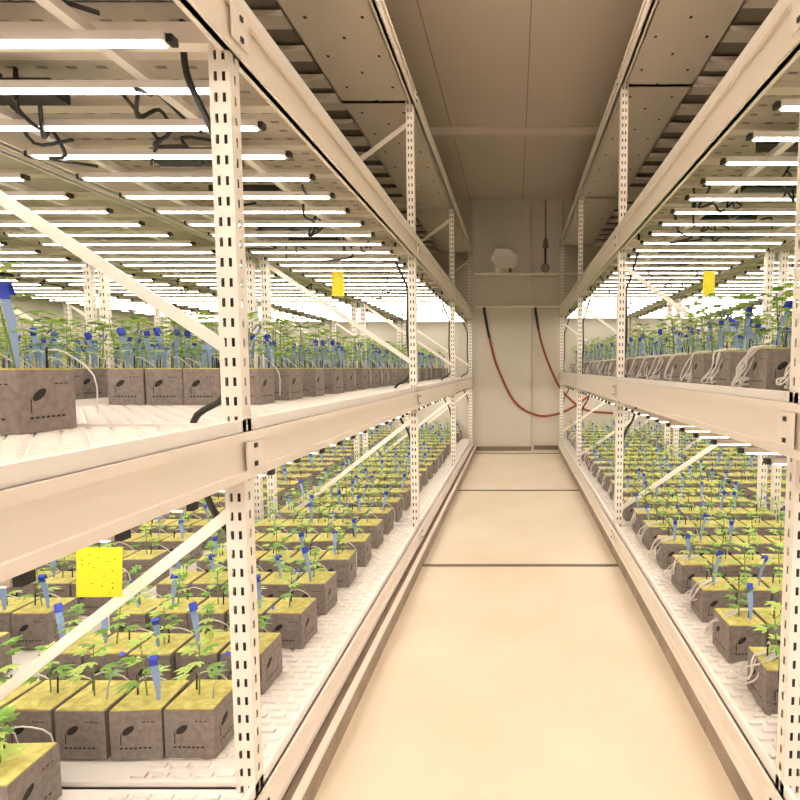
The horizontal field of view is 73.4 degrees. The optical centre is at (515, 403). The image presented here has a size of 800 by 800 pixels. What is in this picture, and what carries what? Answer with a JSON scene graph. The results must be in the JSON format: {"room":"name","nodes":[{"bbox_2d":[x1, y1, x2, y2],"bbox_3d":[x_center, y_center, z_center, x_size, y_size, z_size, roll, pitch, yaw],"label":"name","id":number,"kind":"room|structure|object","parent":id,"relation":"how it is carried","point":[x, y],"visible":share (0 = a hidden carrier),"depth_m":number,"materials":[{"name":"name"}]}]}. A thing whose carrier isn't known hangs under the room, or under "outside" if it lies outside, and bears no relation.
{"room":"indoor vertical farm","nodes":[
{"label":"indoor vertical farm","id":0,"kind":"room"},
{"bbox_2d":[0,295,185,367],"bbox_3d":[-5.460,-0.853,2.658,0.100,4.060,11.820,0,4,0],"label":"wall","id":1,"kind":"structure","parent":0,"point":[27,304],"depth_m":6.19,"materials":[{"name":"beige paint"}]},
{"bbox_2d":[190,201,772,444],"bbox_3d":[-0.558,-1.258,8.604,9.904,4.060,0.100,0,4,0],"label":"wall","id":2,"kind":"structure","parent":0,"point":[546,287],"depth_m":8.56,"materials":[{"name":"beige paint"}]},
{"bbox_2d":[476,445,558,450],"bbox_3d":[-0.558,0.740,8.633,9.704,0.070,0.115,0,4,0],"label":"baseboard","id":3,"kind":"structure","parent":2,"relation":"attached to","point":[536,447],"depth_m":8.58,"materials":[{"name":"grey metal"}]},
{"bbox_2d":[417,0,642,200],"bbox_3d":[-0.550,-2.877,2.520,7.710,0.003,11.820,0,4,0],"label":"trim","id":4,"kind":"structure","parent":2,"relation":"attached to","point":[417,0],"depth_m":4.82,"materials":[{"name":"beige metal"}]},
{"bbox_2d":[531,200,630,449],"bbox_3d":[-0.558,-1.254,8.540,9.704,4.060,0.030,0,4,0],"label":"trim","id":5,"kind":"structure","parent":2,"relation":"attached to","point":[532,380],"depth_m":8.54,"materials":[{"name":"beige metal"}]},
{"bbox_2d":[471,199,530,445],"bbox_3d":[-0.220,-1.251,8.505,0.960,4.060,0.100,0,4,0],"label":"wall","id":6,"kind":"structure","parent":0,"point":[496,223],"depth_m":8.46,"materials":[{"name":"beige paint"}]},
{"bbox_2d":[483,307,587,416],"bbox_3d":[0.345,-0.665,8.470,1.732,1.786,0.041,0,4,0],"label":"hose","id":7,"kind":"object","parent":6,"relation":"attached to","point":[484,308],"visible":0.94,"depth_m":8.48,"materials":[{"name":"red plastic"}]},
{"bbox_2d":[534,307,612,413],"bbox_3d":[0.956,-0.688,8.469,1.292,1.739,0.041,0,4,0],"label":"hose","id":8,"kind":"object","parent":6,"relation":"attached to","point":[535,308],"visible":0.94,"depth_m":8.46,"materials":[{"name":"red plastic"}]},
{"bbox_2d":[491,249,516,273],"bbox_3d":[-0.175,-2.258,8.278,0.410,0.360,0.215,0,4,0],"label":"junction box","id":9,"kind":"object","parent":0,"point":[501,258],"depth_m":8.18,"materials":[{"name":"white plastic"}]},
{"bbox_2d":[384,0,643,200],"bbox_3d":[-0.558,-2.928,2.517,9.704,0.100,11.820,0,4,0],"label":"ceiling","id":10,"kind":"structure","parent":0,"point":[480,48],"depth_m":4.81,"materials":[{"name":"beige"}]},
{"bbox_2d":[429,127,598,138],"bbox_3d":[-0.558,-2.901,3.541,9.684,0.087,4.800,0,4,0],"label":"ceiling beam","id":11,"kind":"structure","parent":10,"relation":"attached to","point":[437,132],"depth_m":5.84,"materials":[{"name":"white metal"}]},
{"bbox_2d":[541,200,549,271],"bbox_3d":[0.490,-2.698,8.406,0.140,1.160,0.095,0,4,0],"label":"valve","id":12,"kind":"object","parent":10,"relation":"hanging from","point":[545,267],"visible":0.91,"depth_m":8.41,"materials":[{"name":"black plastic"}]},
{"bbox_2d":[474,272,577,307],"bbox_3d":[0.270,-1.830,8.434,1.860,0.560,0.161,0,4,0],"label":"trim","id":13,"kind":"structure","parent":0,"point":[558,274],"depth_m":8.35,"materials":[{"name":"white metal"}]},
{"bbox_2d":[314,450,739,799],"bbox_3d":[-0.558,1.222,2.800,9.704,0.100,11.820,0,4,0],"label":"floor","id":14,"kind":"structure","parent":0,"point":[487,683],"depth_m":2.27,"materials":[{"name":"beige concrete"}]},
{"bbox_2d":[0,271,217,367],"bbox_3d":[-4.659,-0.523,3.628,1.126,3.270,9.570,0,4,0],"label":"rack","id":15,"kind":"object","parent":14,"relation":"on","point":[53,290],"visible":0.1,"depth_m":5.71,"materials":[{"name":"white metal"}]},
{"bbox_2d":[0,336,206,367],"bbox_3d":[-4.648,-0.448,5.631,1.052,0.428,5.371,0,4,0],"label":"cubes","id":16,"kind":"object","parent":15,"relation":"in","point":[9,336],"visible":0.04,"depth_m":5.42,"materials":[{"name":"brown stone"}]},
{"bbox_2d":[0,232,330,367],"bbox_3d":[-3.519,-0.523,3.628,1.126,3.270,9.570,0,4,0],"label":"rack","id":17,"kind":"object","parent":14,"relation":"on","point":[49,263],"visible":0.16,"depth_m":4.28,"materials":[{"name":"white metal"}]},
{"bbox_2d":[0,329,316,367],"bbox_3d":[-3.510,-0.417,5.190,1.031,0.428,6.257,0,4,0],"label":"cubes","id":18,"kind":"object","parent":17,"relation":"in","point":[25,356],"visible":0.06,"depth_m":4.25,"materials":[{"name":"brown stone"}]},
{"bbox_2d":[0,145,401,679],"bbox_3d":[-2.379,-0.523,3.628,1.126,3.270,9.570,0,4,0],"label":"rack","id":19,"kind":"object","parent":14,"relation":"on","point":[117,229],"visible":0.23,"depth_m":3.30,"materials":[{"name":"white metal"}]},
{"bbox_2d":[0,305,391,399],"bbox_3d":[-2.362,-0.417,5.186,1.067,0.428,6.261,0,4,0],"label":"cubes","id":20,"kind":"object","parent":19,"relation":"in","point":[85,386],"visible":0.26,"depth_m":2.74,"materials":[{"name":"green plant"}]},
{"bbox_2d":[0,420,396,676],"bbox_3d":[-2.367,0.631,4.984,0.988,0.344,6.991,0,4,0],"label":"cubes","id":21,"kind":"object","parent":19,"relation":"in","point":[28,611],"visible":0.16,"depth_m":2.75,"materials":[{"name":"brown stone"}]},
{"bbox_2d":[0,0,476,799],"bbox_3d":[-1.217,-0.524,3.638,1.170,3.270,9.590,0,4,0],"label":"rack","id":22,"kind":"object","parent":14,"relation":"on","point":[295,136],"visible":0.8,"depth_m":1.65,"materials":[{"name":"white metal"}]},
{"bbox_2d":[0,705,61,799],"bbox_3d":[-1.442,0.898,1.337,0.468,0.307,0.221,0,4,0],"label":"cubes","id":23,"kind":"object","parent":22,"relation":"in","point":[28,771],"visible":1,"depth_m":1.32,"materials":[{"name":"brown stone"}]},
{"bbox_2d":[0,253,98,434],"bbox_3d":[-1.420,-0.148,1.242,0.649,0.427,0.244,0,4,0],"label":"cubes","id":24,"kind":"object","parent":22,"relation":"in","point":[32,400],"visible":1,"depth_m":1.22,"materials":[{"name":"brown stone"}]},
{"bbox_2d":[76,542,122,596],"bbox_3d":[-1.065,0.296,1.323,0.112,0.410,0.004,-1,4,-9],"label":"trap","id":25,"kind":"object","parent":22,"relation":"attached to","point":[98,569],"visible":0.96,"depth_m":1.33,"materials":[{"name":"yellow paper"}]},
{"bbox_2d":[0,418,461,759],"bbox_3d":[-1.255,0.632,4.975,0.832,0.344,6.993,0,4,0],"label":"cubes","id":26,"kind":"object","parent":22,"relation":"in","point":[158,685],"visible":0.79,"depth_m":1.90,"materials":[{"name":"brown stone"}]},
{"bbox_2d":[107,311,447,404],"bbox_3d":[-1.373,-0.418,5.196,0.727,0.428,6.239,0,4,0],"label":"cubes","id":27,"kind":"object","parent":22,"relation":"in","point":[126,386],"visible":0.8,"depth_m":2.47,"materials":[{"name":"brown stone"}]},
{"bbox_2d":[332,267,343,295],"bbox_3d":[-1.345,-0.923,3.946,0.090,0.215,0.003,-1,4,-9],"label":"trap","id":28,"kind":"object","parent":22,"relation":"attached to","point":[337,277],"visible":1,"depth_m":3.95,"materials":[{"name":"yellow paper"}]},
{"bbox_2d":[423,453,617,566],"bbox_3d":[0.039,0.955,5.929,1.350,0.008,4.728,0,4,0],"label":"trim","id":29,"kind":"structure","parent":14,"relation":"on","point":[424,565],"depth_m":3.59,"materials":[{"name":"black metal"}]},
{"bbox_2d":[558,0,799,799],"bbox_3d":[1.263,-0.579,3.634,1.126,3.380,9.590,0,4,0],"label":"rack","id":30,"kind":"object","parent":14,"relation":"on","point":[694,158],"visible":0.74,"depth_m":2.80,"materials":[{"name":"white metal"}]},
{"bbox_2d":[567,345,795,683],"bbox_3d":[1.159,0.201,4.795,0.751,1.220,6.787,0,4,0],"label":"tubing","id":31,"kind":"object","parent":30,"relation":"on","point":[739,368],"visible":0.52,"depth_m":2.46,"materials":[{"name":"white plastic"}]},
{"bbox_2d":[567,418,799,751],"bbox_3d":[1.298,0.639,4.875,1.012,0.344,7.023,0,4,0],"label":"cubes","id":32,"kind":"object","parent":30,"relation":"in","point":[737,544],"visible":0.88,"depth_m":2.98,"materials":[{"name":"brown stone"}]},
{"bbox_2d":[570,282,797,390],"bbox_3d":[1.250,-0.464,4.841,0.886,0.428,6.827,0,4,0],"label":"cubes","id":33,"kind":"object","parent":30,"relation":"in","point":[769,364],"visible":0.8,"depth_m":2.67,"materials":[{"name":"brown stone"}]},
{"bbox_2d":[703,259,714,295],"bbox_3d":[1.470,-0.954,3.944,0.095,0.272,0.003,-1,4,-9],"label":"trap","id":34,"kind":"object","parent":30,"relation":"attached to","point":[708,276],"visible":0.98,"depth_m":3.94,"materials":[{"name":"yellow paper"}]},
{"bbox_2d":[630,242,799,519],"bbox_3d":[2.403,-0.578,3.624,1.126,3.380,9.570,0,4,0],"label":"rack","id":35,"kind":"object","parent":14,"relation":"on","point":[747,278],"visible":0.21,"depth_m":5.48,"materials":[{"name":"white metal"}]},
{"bbox_2d":[635,419,791,519],"bbox_3d":[2.385,0.637,4.893,0.994,0.344,7.048,0,4,0],"label":"cubes","id":36,"kind":"object","parent":35,"relation":"in","point":[740,466],"visible":0.39,"depth_m":5.42,"materials":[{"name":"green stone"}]},
{"bbox_2d":[646,322,796,354],"bbox_3d":[2.380,-0.464,4.843,1.047,0.428,6.831,0,4,0],"label":"cubes","id":37,"kind":"object","parent":35,"relation":"in","point":[714,344],"visible":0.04,"depth_m":5.65,"materials":[{"name":"brown stone"}]},
{"bbox_2d":[702,292,797,455],"bbox_3d":[3.543,-0.578,3.624,1.126,3.380,9.570,0,4,0],"label":"rack","id":38,"kind":"object","parent":14,"relation":"on","point":[753,304],"visible":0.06,"depth_m":7.40,"materials":[{"name":"white metal"}]},
{"bbox_2d":[787,313,796,345],"bbox_3d":[4.344,-0.853,2.658,0.100,4.060,11.820,0,4,0],"label":"wall","id":39,"kind":"structure","parent":0,"point":[788,324],"depth_m":8.14,"materials":[{"name":"beige paint"}]}
]}

